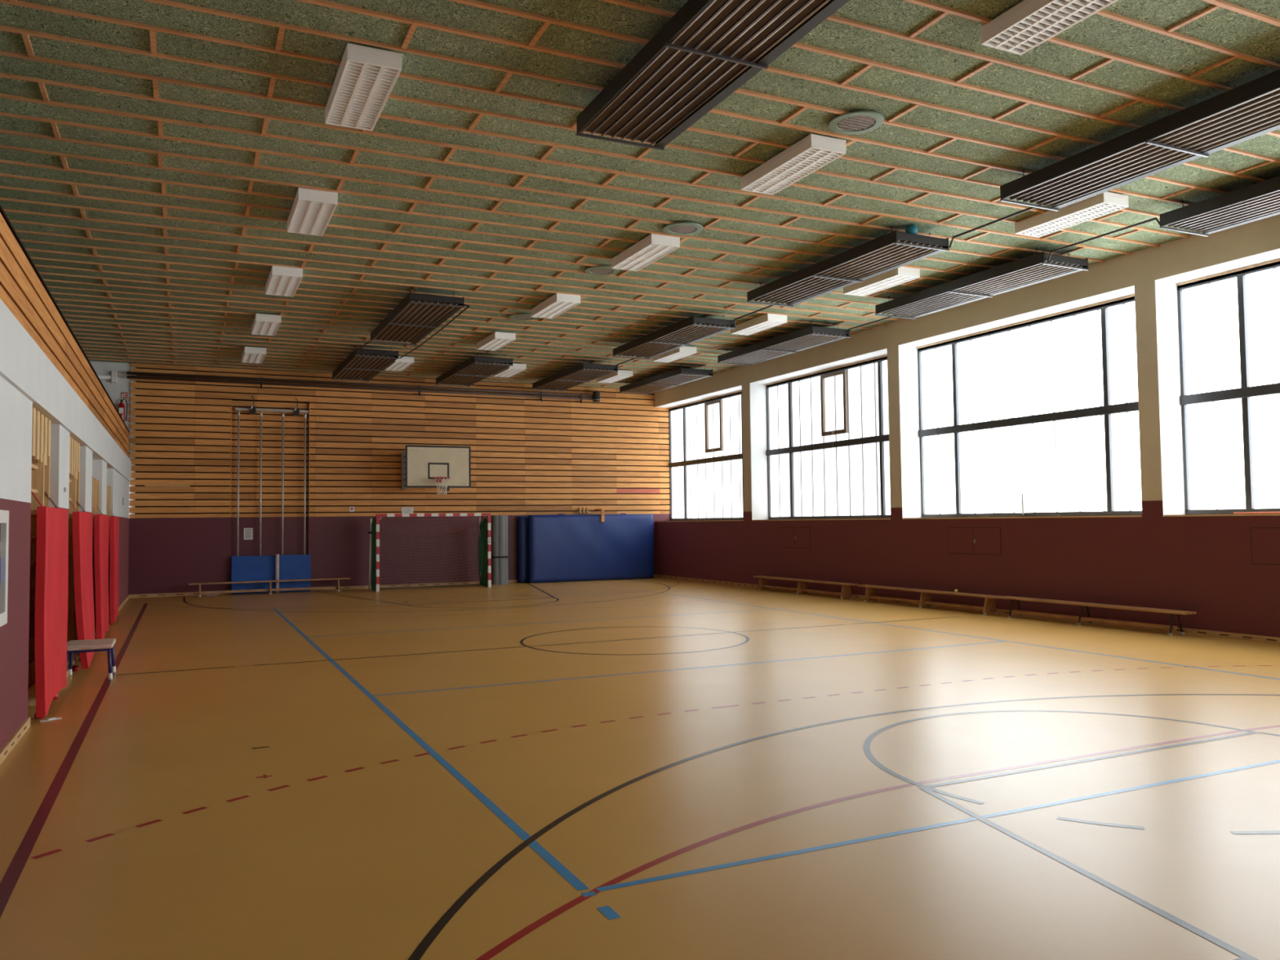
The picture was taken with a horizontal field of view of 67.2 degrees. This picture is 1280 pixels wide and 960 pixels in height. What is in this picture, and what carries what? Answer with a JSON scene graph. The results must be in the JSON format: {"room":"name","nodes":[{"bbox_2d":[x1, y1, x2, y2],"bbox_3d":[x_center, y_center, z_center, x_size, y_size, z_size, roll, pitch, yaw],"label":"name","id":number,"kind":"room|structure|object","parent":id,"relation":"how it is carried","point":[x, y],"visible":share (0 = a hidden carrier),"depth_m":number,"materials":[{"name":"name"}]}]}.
{"room":"sports hall","nodes":[
{"label":"sports hall","id":0,"kind":"room"},
{"bbox_2d":[0,298,131,750],"bbox_3d":[-7.088,0.625,11.426,0.555,3.490,28.950,1,-3,-25],"label":"wall","id":1,"kind":"structure","parent":0,"point":[28,379],"depth_m":8.56,"materials":[{"name":"white paint"}]},
{"bbox_2d":[0,510,8,626],"bbox_3d":[-4.636,0.646,6.771,0.065,0.890,1.850,1,-3,-25],"label":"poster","id":2,"kind":"object","parent":1,"relation":"attached to","point":[4,514],"visible":1,"depth_m":7.52,"materials":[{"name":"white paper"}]},
{"bbox_2d":[27,406,51,706],"bbox_3d":[-6.176,0.808,9.700,0.270,2.955,2.110,1,-3,-25],"label":"wall bars","id":3,"kind":"object","parent":1,"relation":"attached to","point":[41,426],"visible":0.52,"depth_m":9.70,"materials":[{"name":"brown wood"}]},
{"bbox_2d":[31,490,68,719],"bbox_3d":[-6.068,1.140,9.819,0.272,2.300,2.020,1,-3,-25],"label":"mat","id":4,"kind":"object","parent":3,"relation":"hanging from","point":[51,586],"visible":1,"depth_m":9.31,"materials":[{"name":"red plastic"}]},
{"bbox_2d":[0,594,128,764],"bbox_3d":[-6.839,2.328,11.461,0.022,0.085,28.950,1,-3,-25],"label":"baseboard","id":5,"kind":"structure","parent":1,"relation":"attached to","point":[14,740],"depth_m":8.05,"materials":[{"name":"brown wood"}]},
{"bbox_2d":[0,204,129,457],"bbox_3d":[-6.849,-1.494,11.393,0.125,0.735,28.500,1,-3,-25],"label":"wood wall paneling","id":6,"kind":"structure","parent":1,"relation":"attached to","point":[24,291],"depth_m":9.81,"materials":[{"name":"brown wood"}]},
{"bbox_2d":[66,436,79,664],"bbox_3d":[-7.551,0.949,12.603,0.270,2.955,2.120,1,-3,-25],"label":"wall bars","id":7,"kind":"object","parent":1,"relation":"attached to","point":[74,446],"visible":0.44,"depth_m":12.62,"materials":[{"name":"brown wood"}]},
{"bbox_2d":[68,500,95,671],"bbox_3d":[-7.401,1.281,12.735,0.360,2.300,1.800,1,-3,-25],"label":"mat","id":8,"kind":"object","parent":7,"relation":"hanging from","point":[82,522],"visible":0.88,"depth_m":12.09,"materials":[{"name":"red plastic"}]},
{"bbox_2d":[91,476,99,634],"bbox_3d":[-8.886,1.263,15.416,0.270,2.600,1.930,1,-3,-25],"label":"wall bars","id":9,"kind":"object","parent":1,"relation":"attached to","point":[95,483],"visible":0.2,"depth_m":15.59,"materials":[{"name":"brown wood"}]},
{"bbox_2d":[91,505,109,639],"bbox_3d":[-8.789,1.420,15.593,0.300,2.300,1.760,1,-3,-25],"label":"mat","id":10,"kind":"object","parent":9,"relation":"hanging from","point":[101,522],"visible":0.98,"depth_m":14.92,"materials":[{"name":"red plastic"}]},
{"bbox_2d":[106,484,111,613],"bbox_3d":[-10.138,1.391,18.057,0.270,2.600,1.680,1,-3,-25],"label":"wall bars","id":11,"kind":"object","parent":1,"relation":"attached to","point":[108,488],"visible":0.12,"depth_m":18.64,"materials":[{"name":"brown wood"}]},
{"bbox_2d":[107,510,119,624],"bbox_3d":[-10.128,1.556,18.397,0.281,2.300,1.380,1,-3,-25],"label":"mat","id":12,"kind":"object","parent":11,"relation":"hanging from","point":[113,521],"visible":0.98,"depth_m":17.83,"materials":[{"name":"red plastic"}]},
{"bbox_2d":[89,360,130,458],"bbox_3d":[-8.948,-2.388,10.801,4.430,2.900,29.550,1,-3,-25],"label":"wall","id":13,"kind":"structure","parent":0,"point":[122,384],"depth_m":24.68,"materials":[{"name":"white paint"}]},
{"bbox_2d":[97,370,116,382],"bbox_3d":[-15.145,-2.649,23.767,3.920,0.300,0.140,1,-3,-25],"label":"duct","id":14,"kind":"object","parent":13,"relation":"attached to","point":[113,377],"visible":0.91,"depth_m":24.50,"materials":[{"name":"metal"}]},
{"bbox_2d":[117,398,127,421],"bbox_3d":[-13.224,-1.791,24.598,0.221,0.592,0.172,1,-3,-25],"label":"fire extinguisher","id":15,"kind":"object","parent":13,"relation":"attached to","point":[121,407],"visible":0.8,"depth_m":24.54,"materials":[{"name":"metal"}]},
{"bbox_2d":[120,392,128,398],"bbox_3d":[-13.246,-2.174,24.725,0.150,0.150,0.010,1,-3,-25],"label":"fire sign","id":16,"kind":"object","parent":13,"relation":"attached to","point":[123,395],"visible":1,"depth_m":24.72,"materials":[{"name":"plastic"}]},
{"bbox_2d":[128,367,670,594],"bbox_3d":[-6.002,-0.019,28.254,15.870,6.200,0.450,1,-3,-25],"label":"wall","id":17,"kind":"structure","parent":0,"point":[166,554],"depth_m":26.80,"materials":[{"name":"purple paint"}]},
{"bbox_2d":[144,485,190,486],"bbox_3d":[-12.279,0.154,25.011,1.050,0.022,0.005,1,-3,-25],"label":"batten","id":18,"kind":"object","parent":17,"relation":"attached to","point":[144,486],"visible":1,"depth_m":25.00,"materials":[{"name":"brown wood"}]},
{"bbox_2d":[244,528,253,539],"bbox_3d":[-10.545,1.449,25.910,0.225,0.310,0.008,1,-3,-25],"label":"notice sheet","id":19,"kind":"object","parent":17,"relation":"attached to","point":[248,532],"visible":1,"depth_m":25.91,"materials":[{"name":"paper"}]},
{"bbox_2d":[235,395,308,555],"bbox_3d":[-9.944,0.368,26.011,1.850,5.286,0.175,1,-3,-25],"label":"poles","id":20,"kind":"object","parent":17,"relation":"attached to","point":[252,409],"visible":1,"depth_m":26.07,"materials":[{"name":"metal"}]},
{"bbox_2d":[349,506,354,511],"bbox_3d":[-8.067,0.821,26.968,0.130,0.140,0.008,1,-3,-25],"label":"sign","id":21,"kind":"object","parent":17,"relation":"attached to","point":[351,508],"visible":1,"depth_m":26.96,"materials":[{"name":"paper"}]},
{"bbox_2d":[126,371,593,403],"bbox_3d":[-7.295,-2.574,27.378,12.900,0.310,0.250,1,-3,-25],"label":"pipe","id":22,"kind":"object","parent":17,"relation":"attached to","point":[260,379],"visible":1,"depth_m":26.93,"materials":[{"name":"brown metal"}]},
{"bbox_2d":[126,375,593,399],"bbox_3d":[-7.263,-2.582,27.310,12.900,0.073,0.073,1,-3,-25],"label":"pipe","id":23,"kind":"object","parent":22,"relation":"attached to","point":[127,376],"visible":1,"depth_m":26.84,"materials":[{"name":"metal"}]},
{"bbox_2d":[128,574,656,597],"bbox_3d":[-6.275,3.025,27.782,15.020,0.085,0.143,1,-3,-25],"label":"baseboard","id":24,"kind":"structure","parent":17,"relation":"attached to","point":[169,594],"depth_m":26.86,"materials":[{"name":"brown wood"}]},
{"bbox_2d":[128,363,670,518],"bbox_3d":[-6.024,-0.952,28.110,15.687,3.988,0.150,1,-3,-25],"label":"wood wall paneling","id":25,"kind":"structure","parent":17,"relation":"attached to","point":[231,442],"depth_m":27.35,"materials":[{"name":"brown wood"}]},
{"bbox_2d":[401,506,413,513],"bbox_3d":[-6.674,0.873,27.625,0.330,0.180,0.008,1,-3,-25],"label":"sign","id":26,"kind":"object","parent":17,"relation":"attached to","point":[404,509],"visible":0.93,"depth_m":27.62,"materials":[{"name":"paper"}]},
{"bbox_2d":[401,444,471,494],"bbox_3d":[-5.747,-0.246,26.962,1.810,1.362,2.098,1,-3,-25],"label":"basketball hoop","id":27,"kind":"object","parent":17,"relation":"attached to","point":[445,467],"visible":1,"depth_m":26.58,"materials":[{"name":"paint"}]},
{"bbox_2d":[575,507,591,512],"bbox_3d":[-1.742,0.938,29.886,0.480,0.170,0.135,1,-3,-25],"label":"wooden holder","id":28,"kind":"object","parent":17,"relation":"attached to","point":[580,508],"visible":1,"depth_m":29.84,"materials":[{"name":"brown wood"}]},
{"bbox_2d":[592,391,599,402],"bbox_3d":[-1.382,-2.609,30.125,0.242,0.330,0.331,1,-3,-25],"label":"canister","id":29,"kind":"object","parent":17,"relation":"attached to","point":[596,394],"visible":1,"depth_m":29.99,"materials":[{"name":"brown metal"}]},
{"bbox_2d":[0,577,1279,959],"bbox_3d":[0.055,2.535,14.829,16.570,0.202,29.550,1,-3,-25],"label":"floor","id":30,"kind":"structure","parent":0,"point":[655,768],"depth_m":6.53,"materials":[{"name":"yellow laminate"}]},
{"bbox_2d":[38,717,62,721],"bbox_3d":[-5.540,2.245,9.035,0.079,0.012,0.182,-2,-3,34],"label":"paper scrap","id":31,"kind":"object","parent":30,"relation":"on","point":[50,718],"visible":1,"depth_m":9.02,"materials":[{"name":"white paper"}]},
{"bbox_2d":[66,638,115,679],"bbox_3d":[-6.619,2.163,11.579,0.522,0.420,0.672,1,-3,-25],"label":"bench","id":32,"kind":"object","parent":30,"relation":"on","point":[105,644],"visible":0.75,"depth_m":11.40,"materials":[{"name":"brown wood"}]},
{"bbox_2d":[231,555,275,594],"bbox_3d":[-10.297,2.520,25.654,1.116,0.996,0.121,1,-3,-25],"label":"mat","id":33,"kind":"object","parent":30,"relation":"on","point":[243,568],"visible":1,"depth_m":25.62,"materials":[{"name":"blue plastic"}]},
{"bbox_2d":[188,577,351,597],"bbox_3d":[-9.723,2.831,25.439,4.000,0.350,0.320,1,-3,-27],"label":"bench","id":34,"kind":"object","parent":30,"relation":"on","point":[337,587],"visible":1,"depth_m":25.33,"materials":[{"name":"brown wood"}]},
{"bbox_2d":[275,554,279,592],"bbox_3d":[-9.711,2.505,25.771,0.087,1.030,0.087,1,-3,-25],"label":"post","id":35,"kind":"object","parent":30,"relation":"on","point":[277,555],"visible":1,"depth_m":25.74,"materials":[{"name":"silver metal"}]},
{"bbox_2d":[279,554,311,592],"bbox_3d":[-9.362,2.528,26.097,0.826,0.996,0.121,1,-3,-25],"label":"mat","id":36,"kind":"object","parent":30,"relation":"on","point":[291,566],"visible":1,"depth_m":26.07,"materials":[{"name":"blue plastic"}]},
{"bbox_2d":[368,513,491,591],"bbox_3d":[-5.862,1.982,26.871,3.211,2.081,1.012,1,-3,-25],"label":"goal","id":37,"kind":"object","parent":30,"relation":"on","point":[484,533],"visible":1,"depth_m":26.93,"materials":[{"name":"fabric"}]},
{"bbox_2d":[491,515,509,584],"bbox_3d":[-4.114,2.057,28.378,0.523,2.020,0.366,0,-2,-5],"label":"rolled mat","id":38,"kind":"object","parent":30,"relation":"on","point":[500,556],"visible":1,"depth_m":28.24,"materials":[{"name":"grey plastic"}]},
{"bbox_2d":[517,515,528,582],"bbox_3d":[-1.817,2.079,29.706,4.030,2.017,0.249,1,-3,-25],"label":"mat","id":39,"kind":"object","parent":30,"relation":"on","point":[522,522],"visible":0.12,"depth_m":28.82,"materials":[{"name":"blue plastic"}]},
{"bbox_2d":[528,513,653,582],"bbox_3d":[-1.456,2.053,29.540,4.080,2.046,0.280,1,-3,-25],"label":"mat","id":40,"kind":"object","parent":30,"relation":"on","point":[564,548],"visible":1,"depth_m":29.36,"materials":[{"name":"blue plastic"}]},
{"bbox_2d":[594,508,604,521],"bbox_3d":[-1.260,1.094,29.799,0.110,0.400,0.570,1,-3,-25],"label":"wall hook","id":41,"kind":"object","parent":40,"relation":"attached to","point":[602,513],"visible":1,"depth_m":29.55,"materials":[{"name":"brown wood"}]},
{"bbox_2d":[753,575,857,599],"bbox_3d":[3.912,2.579,23.239,0.320,0.350,4.000,1,-3,-25],"label":"bench","id":42,"kind":"object","parent":30,"relation":"on","point":[802,586],"visible":0.98,"depth_m":23.15,"materials":[{"name":"brown wood"}]},
{"bbox_2d":[857,584,997,614],"bbox_3d":[5.743,2.391,19.375,0.320,0.350,4.000,1,-3,-25],"label":"bench","id":43,"kind":"object","parent":30,"relation":"on","point":[989,606],"visible":0.99,"depth_m":19.28,"materials":[{"name":"brown wood"}]},
{"bbox_2d":[996,595,1196,635],"bbox_3d":[7.386,2.218,15.909,0.320,0.360,3.660,1,-3,-25],"label":"bench","id":44,"kind":"object","parent":30,"relation":"on","point":[1171,627],"visible":1,"depth_m":15.68,"materials":[{"name":"brown wood"}]},
{"bbox_2d":[0,0,1279,389],"bbox_3d":[-1.758,-3.709,14.300,20.400,0.226,29.600,1,-3,-25],"label":"ceiling","id":45,"kind":"structure","parent":0,"point":[1222,27],"depth_m":11.00,"materials":[{"name":"green wood"}]},
{"bbox_2d":[241,346,266,363],"bbox_3d":[-9.366,-3.020,23.322,0.470,0.150,1.480,1,-3,-25],"label":"ceiling light","id":46,"kind":"object","parent":45,"relation":"attached to","point":[250,354],"visible":1,"depth_m":22.94,"materials":[{"name":"white metal"}]},
{"bbox_2d":[251,313,281,336],"bbox_3d":[-7.706,-3.190,19.820,0.470,0.150,1.480,1,-3,-25],"label":"ceiling light","id":47,"kind":"object","parent":45,"relation":"attached to","point":[263,324],"visible":1,"depth_m":19.49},
{"bbox_2d":[265,265,302,297],"bbox_3d":[-6.051,-3.360,16.326,0.470,0.150,1.480,1,-3,-25],"label":"ceiling light","id":48,"kind":"object","parent":45,"relation":"attached to","point":[282,281],"visible":1,"depth_m":16.02,"materials":[{"name":"white metal"}]},
{"bbox_2d":[287,187,337,235],"bbox_3d":[-4.356,-3.534,12.750,0.470,0.150,1.480,1,-3,-25],"label":"ceiling light","id":49,"kind":"object","parent":45,"relation":"attached to","point":[311,212],"visible":1,"depth_m":12.49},
{"bbox_2d":[324,43,401,131],"bbox_3d":[-2.658,-3.708,9.166,0.470,0.150,1.480,1,-3,-25],"label":"ceiling light","id":50,"kind":"object","parent":45,"relation":"attached to","point":[366,77],"visible":1,"depth_m":8.95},
{"bbox_2d":[332,344,399,382],"bbox_3d":[-6.974,-2.949,24.253,0.980,0.357,4.000,1,-3,-25],"label":"heater","id":51,"kind":"object","parent":45,"relation":"hanging from","point":[367,363],"visible":1,"depth_m":23.78,"materials":[{"name":"black metal"}]},
{"bbox_2d":[383,355,413,371],"bbox_3d":[-6.221,-2.992,24.811,0.470,0.150,1.480,1,-3,-25],"label":"ceiling light","id":52,"kind":"object","parent":45,"relation":"attached to","point":[401,364],"visible":0.94,"depth_m":24.48,"materials":[{"name":"white metal"}]},
{"bbox_2d":[369,287,464,345],"bbox_3d":[-4.463,-3.206,18.953,0.980,0.357,4.000,1,-3,-25],"label":"heater","id":53,"kind":"object","parent":45,"relation":"hanging from","point":[416,316],"visible":0.98,"depth_m":18.43,"materials":[{"name":"black metal"}]},
{"bbox_2d":[354,341,369,355],"bbox_3d":[-6.185,-2.906,21.369,0.087,0.048,1.828,1,-3,-25],"label":"supply pipe","id":54,"kind":"object","parent":53,"relation":"attached to","point":[368,341],"visible":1,"depth_m":21.09,"materials":[{"name":"brown metal"}]},
{"bbox_2d":[399,303,469,358],"bbox_3d":[-4.354,-3.007,19.970,0.097,0.087,5.921,1,-3,-25],"label":"supply pipe","id":55,"kind":"object","parent":53,"relation":"attached to","point":[467,305],"visible":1,"depth_m":19.34,"materials":[{"name":"brown metal"}]},
{"bbox_2d":[435,352,513,386],"bbox_3d":[-4.444,-2.927,25.451,0.980,0.357,4.000,1,-3,-25],"label":"heater","id":56,"kind":"object","parent":45,"relation":"hanging from","point":[473,370],"visible":1,"depth_m":24.96,"materials":[{"name":"black metal"}]},
{"bbox_2d":[476,331,515,351],"bbox_3d":[-3.286,-3.151,21.912,0.470,0.150,1.480,1,-3,-25],"label":"ceiling light","id":57,"kind":"object","parent":45,"relation":"attached to","point":[495,340],"visible":1,"depth_m":21.62,"materials":[{"name":"white metal"}]},
{"bbox_2d":[493,363,526,377],"bbox_3d":[-3.545,-2.969,26.078,0.470,0.150,1.480,1,-3,-25],"label":"ceiling light","id":58,"kind":"object","parent":45,"relation":"attached to","point":[511,371],"visible":0.91,"depth_m":25.73,"materials":[{"name":"white metal"}]},
{"bbox_2d":[508,313,537,320],"bbox_3d":[-2.393,-3.345,19.653,0.580,0.059,0.580,1,-3,-25],"label":"ceiling vent","id":59,"kind":"object","parent":45,"relation":"in","point":[523,317],"visible":0.92,"depth_m":19.63,"materials":[{"name":"grey metal"}]},
{"bbox_2d":[530,293,580,319],"bbox_3d":[-1.631,-3.321,18.418,0.470,0.150,1.480,1,-3,-25],"label":"ceiling light","id":60,"kind":"object","parent":45,"relation":"attached to","point":[557,304],"visible":1,"depth_m":18.17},
{"bbox_2d":[532,359,617,391],"bbox_3d":[-1.865,-2.906,26.616,0.980,0.357,4.000,1,-3,-25],"label":"heater","id":61,"kind":"object","parent":45,"relation":"hanging from","point":[581,373],"visible":1,"depth_m":26.14,"materials":[{"name":"black metal"}]},
{"bbox_2d":[616,356,639,369],"bbox_3d":[-0.185,-2.962,24.097,0.032,0.162,1.977,1,-3,-25],"label":"supply pipe","id":62,"kind":"object","parent":61,"relation":"attached to","point":[637,357],"visible":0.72,"depth_m":24.51,"materials":[{"name":"brown metal"}]},
{"bbox_2d":[584,266,618,275],"bbox_3d":[-0.640,-3.519,16.095,0.580,0.059,0.580,1,-3,-25],"label":"ceiling vent","id":63,"kind":"object","parent":45,"relation":"in","point":[594,270],"visible":0.98,"depth_m":16.08,"materials":[{"name":"metal"}]},
{"bbox_2d":[596,369,632,382],"bbox_3d":[-0.726,-2.944,27.413,0.470,0.150,1.480,1,-3,-25],"label":"ceiling light","id":64,"kind":"object","parent":45,"relation":"attached to","point":[620,375],"visible":0.93,"depth_m":27.11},
{"bbox_2d":[0,0,1279,387],"bbox_3d":[-2.013,-3.611,13.843,19.346,0.054,28.551,1,-3,-25],"label":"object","id":65,"kind":"structure","parent":45,"relation":"attached to","point":[945,10],"depth_m":12.21,"materials":[{"name":"brown wood"}]},
{"bbox_2d":[610,233,679,271],"bbox_3d":[0.063,-3.494,14.843,0.470,0.150,1.480,1,-3,-25],"label":"ceiling light","id":66,"kind":"object","parent":45,"relation":"attached to","point":[653,247],"visible":1,"depth_m":14.62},
{"bbox_2d":[619,363,713,395],"bbox_3d":[0.679,-2.893,27.600,0.980,0.357,4.000,1,-3,-25],"label":"heater","id":67,"kind":"object","parent":45,"relation":"hanging from","point":[676,377],"visible":1,"depth_m":27.11,"materials":[{"name":"black metal"}]},
{"bbox_2d":[612,312,735,359],"bbox_3d":[0.648,-3.170,21.174,0.980,0.357,4.000,1,-3,-25],"label":"heater","id":68,"kind":"object","parent":45,"relation":"hanging from","point":[693,329],"visible":1,"depth_m":20.71,"materials":[{"name":"black metal"}]},
{"bbox_2d":[652,346,696,362],"bbox_3d":[0.844,-3.115,23.867,0.470,0.150,1.480,1,-3,-25],"label":"ceiling light","id":69,"kind":"object","parent":45,"relation":"attached to","point":[685,351],"visible":0.96,"depth_m":23.61,"materials":[{"name":"white metal"}]},
{"bbox_2d":[662,222,702,235],"bbox_3d":[0.617,-3.631,13.838,0.580,0.059,0.580,1,-3,-25],"label":"ceiling vent","id":70,"kind":"object","parent":45,"relation":"in","point":[680,228],"visible":1,"depth_m":13.82,"materials":[{"name":"metal"}]},
{"bbox_2d":[576,0,849,150],"bbox_3d":[0.652,-3.733,8.111,0.980,0.357,4.000,1,-3,-25],"label":"heater","id":71,"kind":"object","parent":45,"relation":"hanging from","point":[708,50],"visible":1,"depth_m":8.33,"materials":[{"name":"black metal"}]},
{"bbox_2d":[730,313,786,335],"bbox_3d":[2.499,-3.284,20.373,0.470,0.150,1.480,1,-3,-25],"label":"ceiling light","id":72,"kind":"object","parent":45,"relation":"attached to","point":[767,321],"visible":0.98,"depth_m":20.14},
{"bbox_2d":[717,322,850,365],"bbox_3d":[3.221,-3.152,22.282,0.980,0.357,4.000,1,-3,-25],"label":"heater","id":73,"kind":"object","parent":45,"relation":"hanging from","point":[811,336],"visible":1,"depth_m":21.83,"materials":[{"name":"black metal"}]},
{"bbox_2d":[848,314,911,335],"bbox_3d":[4.898,-3.207,19.745,0.032,0.165,2.007,1,-3,-25],"label":"supply pipe","id":74,"kind":"object","parent":73,"relation":"attached to","point":[895,314],"visible":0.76,"depth_m":20.01,"materials":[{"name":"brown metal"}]},
{"bbox_2d":[740,133,846,195],"bbox_3d":[1.762,-3.668,11.259,0.470,0.150,1.480,1,-3,-25],"label":"ceiling light","id":75,"kind":"object","parent":45,"relation":"attached to","point":[813,152],"visible":1,"depth_m":11.08,"materials":[{"name":"white metal"}]},
{"bbox_2d":[746,226,949,306],"bbox_3d":[3.212,-3.438,15.645,0.980,0.357,4.000,1,-3,-25],"label":"heater","id":76,"kind":"object","parent":45,"relation":"hanging from","point":[893,250],"visible":1,"depth_m":15.16,"materials":[{"name":"black metal"}]},
{"bbox_2d":[733,302,780,326],"bbox_3d":[2.340,-3.227,18.605,0.032,0.164,2.097,1,-3,-25],"label":"supply pipe","id":77,"kind":"object","parent":76,"relation":"attached to","point":[769,306],"visible":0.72,"depth_m":18.90,"materials":[{"name":"brown metal"}]},
{"bbox_2d":[905,224,917,234],"bbox_3d":[3.925,-3.608,13.909,0.176,0.176,0.176,1,-3,-25],"label":"ball","id":78,"kind":"object","parent":76,"relation":"on","point":[911,228],"visible":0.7,"depth_m":13.84,"materials":[{"name":"teal rubber"}]},
{"bbox_2d":[828,111,884,134],"bbox_3d":[2.292,-3.806,10.210,0.580,0.059,0.580,1,-3,-25],"label":"ceiling vent","id":79,"kind":"object","parent":45,"relation":"in","point":[847,123],"visible":1,"depth_m":10.19,"materials":[{"name":"metal"}]},
{"bbox_2d":[843,266,919,296],"bbox_3d":[4.194,-3.458,16.798,0.470,0.150,1.480,1,-3,-25],"label":"ceiling light","id":80,"kind":"object","parent":45,"relation":"attached to","point":[900,275],"visible":0.98,"depth_m":16.59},
{"bbox_2d":[875,247,1088,319],"bbox_3d":[5.801,-3.416,16.838,0.980,0.357,4.000,1,-3,-25],"label":"heater","id":81,"kind":"object","parent":45,"relation":"hanging from","point":[1035,268],"visible":1,"depth_m":16.38,"materials":[{"name":"black metal"}]},
{"bbox_2d":[1047,217,1159,261],"bbox_3d":[6.695,-3.482,13.969,0.032,0.154,1.937,1,-3,-25],"label":"supply pipe","id":82,"kind":"object","parent":81,"relation":"attached to","point":[1155,218],"visible":1,"depth_m":13.91,"materials":[{"name":"brown metal"}]},
{"bbox_2d":[980,0,1118,55],"bbox_3d":[3.451,-3.841,7.692,0.470,0.150,1.480,1,-3,-25],"label":"ceiling light","id":83,"kind":"object","parent":45,"relation":"attached to","point":[1028,24],"visible":1,"depth_m":7.96,"materials":[{"name":"white metal"}]},
{"bbox_2d":[1014,191,1128,237],"bbox_3d":[5.892,-3.632,13.214,0.470,0.150,1.480,1,-3,-25],"label":"ceiling light","id":84,"kind":"object","parent":45,"relation":"attached to","point":[1048,222],"visible":1,"depth_m":13.05,"materials":[{"name":"white metal"}]},
{"bbox_2d":[1000,69,1279,211],"bbox_3d":[5.735,-3.698,10.274,0.980,0.357,4.000,1,-3,-25],"label":"heater","id":85,"kind":"object","parent":45,"relation":"hanging from","point":[1250,110],"visible":1,"depth_m":10.33,"materials":[{"name":"black metal"}]},
{"bbox_2d":[948,204,1043,248],"bbox_3d":[4.926,-3.492,13.148,0.032,0.164,1.967,1,-3,-25],"label":"supply pipe","id":86,"kind":"object","parent":85,"relation":"attached to","point":[1031,207],"visible":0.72,"depth_m":13.29,"materials":[{"name":"brown metal"}]},
{"bbox_2d":[1160,176,1279,236],"bbox_3d":[8.346,-3.677,11.466,0.980,0.357,4.000,1,-3,-25],"label":"heater","id":87,"kind":"object","parent":45,"relation":"hanging from","point":[1261,200],"visible":1,"depth_m":12.55,"materials":[{"name":"black metal"}]},
{"bbox_2d":[654,213,1279,637],"bbox_3d":[7.097,-0.603,18.207,0.900,6.200,28.950,1,-3,-25],"label":"wall","id":88,"kind":"structure","parent":0,"point":[1202,565],"depth_m":17.15,"materials":[{"name":"beige paint"}]},
{"bbox_2d":[668,391,743,520],"bbox_3d":[2.140,-0.610,28.901,0.130,3.650,5.400,1,-3,-25],"label":"window","id":89,"kind":"structure","parent":88,"relation":"in","point":[705,464],"depth_m":29.12,"materials":[{"name":"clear glass"}]},
{"bbox_2d":[704,399,723,479],"bbox_3d":[2.210,-1.173,28.740,0.110,2.360,0.960,1,-3,-25],"label":"window","id":90,"kind":"structure","parent":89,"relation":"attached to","point":[713,409],"depth_m":28.78,"materials":[{"name":"glass"}]},
{"bbox_2d":[779,527,810,548],"bbox_3d":[3.854,1.434,23.959,0.016,0.520,1.310,1,-3,-25],"label":"hatch","id":91,"kind":"object","parent":88,"relation":"attached to","point":[790,537],"visible":1,"depth_m":23.93,"materials":[{"name":"red paint"}]},
{"bbox_2d":[766,356,890,519],"bbox_3d":[4.670,-0.870,23.561,0.130,3.650,5.610,1,-3,-25],"label":"window","id":92,"kind":"structure","parent":88,"relation":"in","point":[828,450],"depth_m":23.61,"materials":[{"name":"clear glass"}]},
{"bbox_2d":[820,369,848,456],"bbox_3d":[4.727,-1.431,23.427,0.110,2.360,0.990,1,-3,-25],"label":"window","id":93,"kind":"structure","parent":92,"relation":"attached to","point":[834,385],"depth_m":23.44,"materials":[{"name":"glass"}]},
{"bbox_2d":[655,513,1279,521],"bbox_3d":[6.952,0.704,18.067,0.562,0.028,28.925,1,-3,-25],"label":"trim","id":94,"kind":"structure","parent":88,"relation":"attached to","point":[1249,514],"depth_m":17.43,"materials":[{"name":"brown wood"}]},
{"bbox_2d":[1233,511,1279,514],"bbox_3d":[9.039,0.463,13.676,0.025,0.025,1.060,2,-3,-45],"label":"wooden stick","id":95,"kind":"object","parent":94,"relation":"on","point":[1234,513],"visible":1,"depth_m":13.86,"materials":[{"name":"brown wood"}]},
{"bbox_2d":[656,574,1279,644],"bbox_3d":[6.715,2.448,17.878,0.023,0.085,28.950,1,-3,-25],"label":"baseboard","id":96,"kind":"structure","parent":88,"relation":"attached to","point":[1188,631],"depth_m":16.29,"materials":[{"name":"brown wood"}]},
{"bbox_2d":[946,527,1001,555],"bbox_3d":[6.420,1.171,18.542,0.016,0.520,1.390,1,-3,-25],"label":"hatch","id":97,"kind":"object","parent":88,"relation":"attached to","point":[962,540],"visible":1,"depth_m":18.50,"materials":[{"name":"red paint"}]},
{"bbox_2d":[917,296,1142,517],"bbox_3d":[7.241,-1.133,18.146,0.120,3.650,5.650,1,-3,-25],"label":"window","id":98,"kind":"structure","parent":88,"relation":"in","point":[1046,411],"depth_m":17.93,"materials":[{"name":"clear glass"}]},
{"bbox_2d":[1020,493,1025,516],"bbox_3d":[7.181,0.472,18.056,0.060,0.430,0.060,1,-3,-25],"label":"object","id":99,"kind":"structure","parent":98,"relation":"attached to","point":[1022,495],"depth_m":18.04,"materials":[{"name":"grey paint"}]},
{"bbox_2d":[1177,262,1279,514],"bbox_3d":[9.810,-1.396,12.725,0.120,3.650,5.640,1,-3,-25],"label":"window","id":100,"kind":"structure","parent":88,"relation":"in","point":[1229,326],"depth_m":14.58,"materials":[{"name":"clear glass"}]},
{"bbox_2d":[1250,527,1279,564],"bbox_3d":[9.006,0.906,13.085,0.016,0.520,1.400,1,-3,-25],"label":"hatch","id":101,"kind":"object","parent":88,"relation":"attached to","point":[1264,541],"visible":1,"depth_m":13.53,"materials":[{"name":"red paint"}]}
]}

